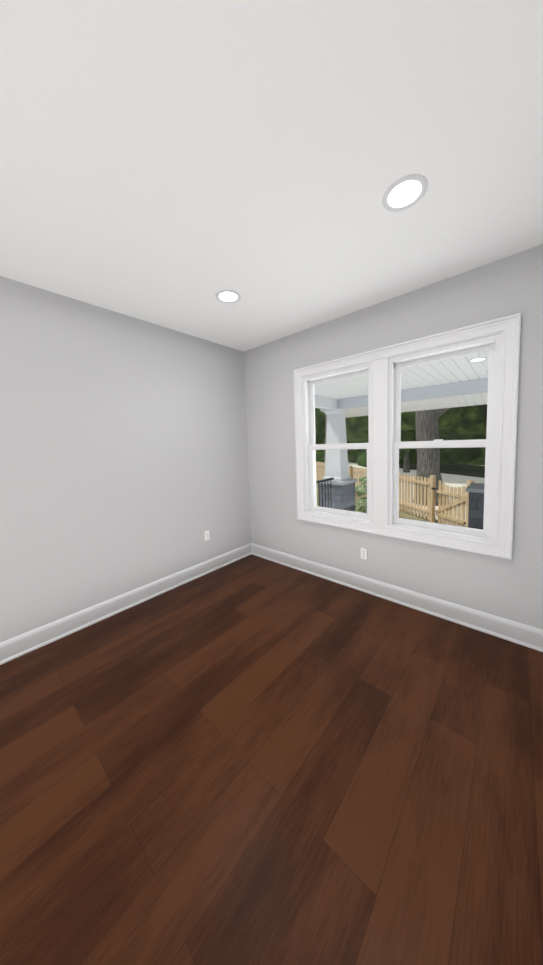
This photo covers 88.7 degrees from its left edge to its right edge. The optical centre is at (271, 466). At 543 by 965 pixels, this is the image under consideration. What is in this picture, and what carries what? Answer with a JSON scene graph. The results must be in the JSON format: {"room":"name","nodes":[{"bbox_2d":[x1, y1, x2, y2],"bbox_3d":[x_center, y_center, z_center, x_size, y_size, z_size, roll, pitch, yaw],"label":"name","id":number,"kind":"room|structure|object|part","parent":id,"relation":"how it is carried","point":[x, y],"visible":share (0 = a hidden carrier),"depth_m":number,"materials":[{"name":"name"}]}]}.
{"room":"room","nodes":[
{"label":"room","id":0,"kind":"room"},
{"bbox_2d":[0,276,250,642],"bbox_3d":[-2.248,0.068,1.694,0.200,2.700,5.610,2,6,41],"label":"wall","id":1,"kind":"structure","parent":0,"point":[123,456],"depth_m":2.43,"materials":[{"name":"grey paint"}]},
{"bbox_2d":[0,543,250,664],"bbox_3d":[-2.056,1.336,1.794,0.028,0.146,5.410,2,6,41],"label":"baseboard","id":2,"kind":"structure","parent":1,"relation":"attached to","point":[26,642],"depth_m":2.46,"materials":[{"name":"white paint"}]},
{"bbox_2d":[204,530,209,540],"bbox_3d":[-0.757,0.806,3.260,0.008,0.115,0.070,2,6,41],"label":"electrical outlet","id":3,"kind":"object","parent":1,"relation":"attached to","point":[206,535],"visible":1,"depth_m":3.25,"materials":[{"name":"white plastic"}]},
{"bbox_2d":[0,554,542,964],"bbox_3d":[-0.941,1.509,0.705,3.548,0.100,5.630,2,6,41],"label":"floor","id":4,"kind":"structure","parent":0,"point":[251,759],"depth_m":1.21,"materials":[{"name":"brown wood"}]},
{"bbox_2d":[0,0,542,351],"bbox_3d":[-1.033,-1.331,0.481,3.548,0.200,5.630,2,6,41],"label":"ceiling","id":5,"kind":"structure","parent":0,"point":[177,165],"depth_m":1.16,"materials":[{"name":"white paint"}]},
{"bbox_2d":[216,290,240,302],"bbox_3d":[-0.353,-1.390,2.273,0.206,0.006,0.206,2,6,41],"label":"recessed light","id":6,"kind":"object","parent":5,"relation":"in","point":[228,296],"depth_m":2.27,"materials":[{"name":"white plastic"}]},
{"bbox_2d":[382,174,427,211],"bbox_3d":[0.661,-1.353,1.380,0.206,0.006,0.206,2,6,41],"label":"recessed light","id":7,"kind":"object","parent":5,"relation":"in","point":[404,193],"depth_m":1.37,"materials":[{"name":"white plastic"}]},
{"bbox_2d":[244,244,542,629],"bbox_3d":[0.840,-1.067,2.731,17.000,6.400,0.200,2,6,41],"label":"wall","id":8,"kind":"structure","parent":0,"point":[509,589],"depth_m":2.33,"materials":[{"name":"grey paint"}]},
{"bbox_2d":[360,547,366,559],"bbox_3d":[0.910,0.857,2.736,0.070,0.115,0.008,2,6,41],"label":"outlet","id":9,"kind":"object","parent":8,"relation":"attached to","point":[362,550],"visible":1,"depth_m":2.73,"materials":[{"name":"white plastic"}]},
{"bbox_2d":[251,543,542,651],"bbox_3d":[0.892,1.164,2.772,3.148,0.146,0.028,2,6,41],"label":"baseboard","id":10,"kind":"structure","parent":8,"relation":"attached to","point":[514,631],"depth_m":2.41,"materials":[{"name":"white paint"}]},
{"bbox_2d":[294,313,520,559],"bbox_3d":[1.052,-0.216,2.613,1.880,1.690,0.233,2,6,41],"label":"double-hung window","id":11,"kind":"structure","parent":8,"relation":"in","point":[498,339],"depth_m":2.41,"materials":[{"name":"white paint"}]},
{"bbox_3d":[0.711,-0.225,2.918,0.647,1.383,0.050,2,6,41],"label":"glass","id":12,"kind":"part","parent":11,"relation":"part of","materials":[{"name":"clear glass"}]},
{"bbox_3d":[0.719,-0.230,2.928,0.775,1.500,0.200,2,6,41],"label":"sash frame","id":13,"kind":"part","parent":11,"relation":"part of","materials":[{"name":"white paint"}]},
{"bbox_3d":[1.398,-0.199,2.314,0.647,1.383,0.050,2,6,41],"label":"glass","id":14,"kind":"part","parent":11,"relation":"part of","materials":[{"name":"clear glass"}]},
{"bbox_3d":[1.406,-0.204,2.323,0.775,1.500,0.200,2,6,41],"label":"sash frame","id":15,"kind":"part","parent":11,"relation":"part of","materials":[{"name":"white paint"}]},
{"label":"outside","id":16,"kind":"structure","parent":0,"visible":0},
{"bbox_2d":[316,464,484,523],"bbox_3d":[8.892,1.426,10.461,85.000,0.300,52.000,2,6,41],"label":"ground","id":17,"kind":"structure","parent":16,"point":[460,469],"depth_m":19.84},
{"bbox_2d":[318,478,356,511],"bbox_3d":[1.564,1.055,6.592,0.700,1.520,0.700,2,6,41],"label":"pier","id":18,"kind":"structure","parent":17,"relation":"on","point":[344,494],"depth_m":6.29,"materials":[{"name":"stone"}]},
{"bbox_2d":[316,478,333,507],"bbox_3d":[0.479,0.764,5.243,0.050,0.820,2.780,2,6,41],"label":"porch railing","id":19,"kind":"object","parent":18,"relation":"attached to","point":[323,480],"depth_m":6.00,"materials":[{"name":"black metal"}]},
{"bbox_2d":[323,408,350,480],"bbox_3d":[1.513,-0.507,6.469,0.470,1.615,0.470,2,6,41],"label":"porch column","id":20,"kind":"structure","parent":18,"relation":"on","point":[336,465],"depth_m":6.33,"materials":[{"name":"white wood"}]},
{"bbox_2d":[315,395,336,409],"bbox_3d":[0.430,-1.291,5.206,0.180,0.215,2.990,2,6,41],"label":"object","id":21,"kind":"object","parent":20,"relation":"on","point":[326,401],"depth_m":5.89,"materials":[{"name":"white wood"}]},
{"bbox_2d":[320,378,487,411],"bbox_3d":[5.260,-1.302,3.054,10.810,0.265,0.180,2,6,41],"label":"beam","id":22,"kind":"structure","parent":20,"relation":"on","point":[459,388],"depth_m":5.01,"materials":[{"name":"white wood"}]},
{"bbox_3d":[4.578,-1.690,2.263,10.810,1.165,4.140,2,6,41],"label":"porch roof","id":23,"kind":"structure","parent":22,"relation":"on","visible":0},
{"bbox_2d":[314,351,488,398],"bbox_3d":[4.210,-1.282,1.862,10.810,0.050,2.990,2,6,41],"label":"beadboard","id":24,"kind":"object","parent":23,"relation":"attached to","point":[430,376],"depth_m":4.30,"materials":[{"name":"white wood"}]},
{"bbox_2d":[346,404,483,417],"bbox_3d":[5.942,-1.245,3.830,10.810,0.195,0.030,2,6,41],"label":"trim","id":25,"kind":"structure","parent":23,"relation":"attached to","point":[431,409],"depth_m":6.00,"materials":[{"name":"white wood"}]},
{"bbox_2d":[345,393,487,417],"bbox_3d":[5.629,-1.190,3.477,10.810,0.150,0.920,2,6,41],"label":"soffit ceiling","id":26,"kind":"structure","parent":23,"relation":"attached to","point":[435,403],"depth_m":5.53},
{"bbox_2d":[316,461,473,526],"bbox_3d":[3.792,0.659,11.585,0.169,1.380,13.492,-3,5,-11],"label":"picket fence","id":27,"kind":"object","parent":17,"relation":"on","point":[408,506],"depth_m":7.85,"materials":[{"name":"brown wood"}]},
{"bbox_2d":[315,404,486,512],"bbox_3d":[11.863,-12.877,24.580,110.000,28.005,41.527,2,6,41],"label":"trees","id":28,"kind":"object","parent":17,"relation":"on","point":[411,433],"depth_m":17.95,"materials":[{"name":"green plant"}]},
{"bbox_2d":[318,462,484,525],"bbox_3d":[7.753,0.766,17.268,9.150,0.020,36.000,-3,5,-11],"label":"street","id":29,"kind":"structure","parent":17,"relation":"on","point":[448,479],"depth_m":15.93,"materials":[{"name":"beige concrete"}]},
{"bbox_2d":[355,511,467,527],"bbox_3d":[4.489,1.710,2.305,10.810,0.700,3.540,2,6,41],"label":"porch floor","id":30,"kind":"structure","parent":17,"relation":"on","point":[426,521],"depth_m":5.64,"materials":[{"name":"grey"}]},
{"bbox_2d":[466,483,484,528],"bbox_3d":[3.731,1.110,4.680,0.700,1.570,0.700,2,6,41],"label":"pier","id":31,"kind":"structure","parent":17,"relation":"on","point":[477,493],"depth_m":4.56,"materials":[{"name":"stone"}]}
]}

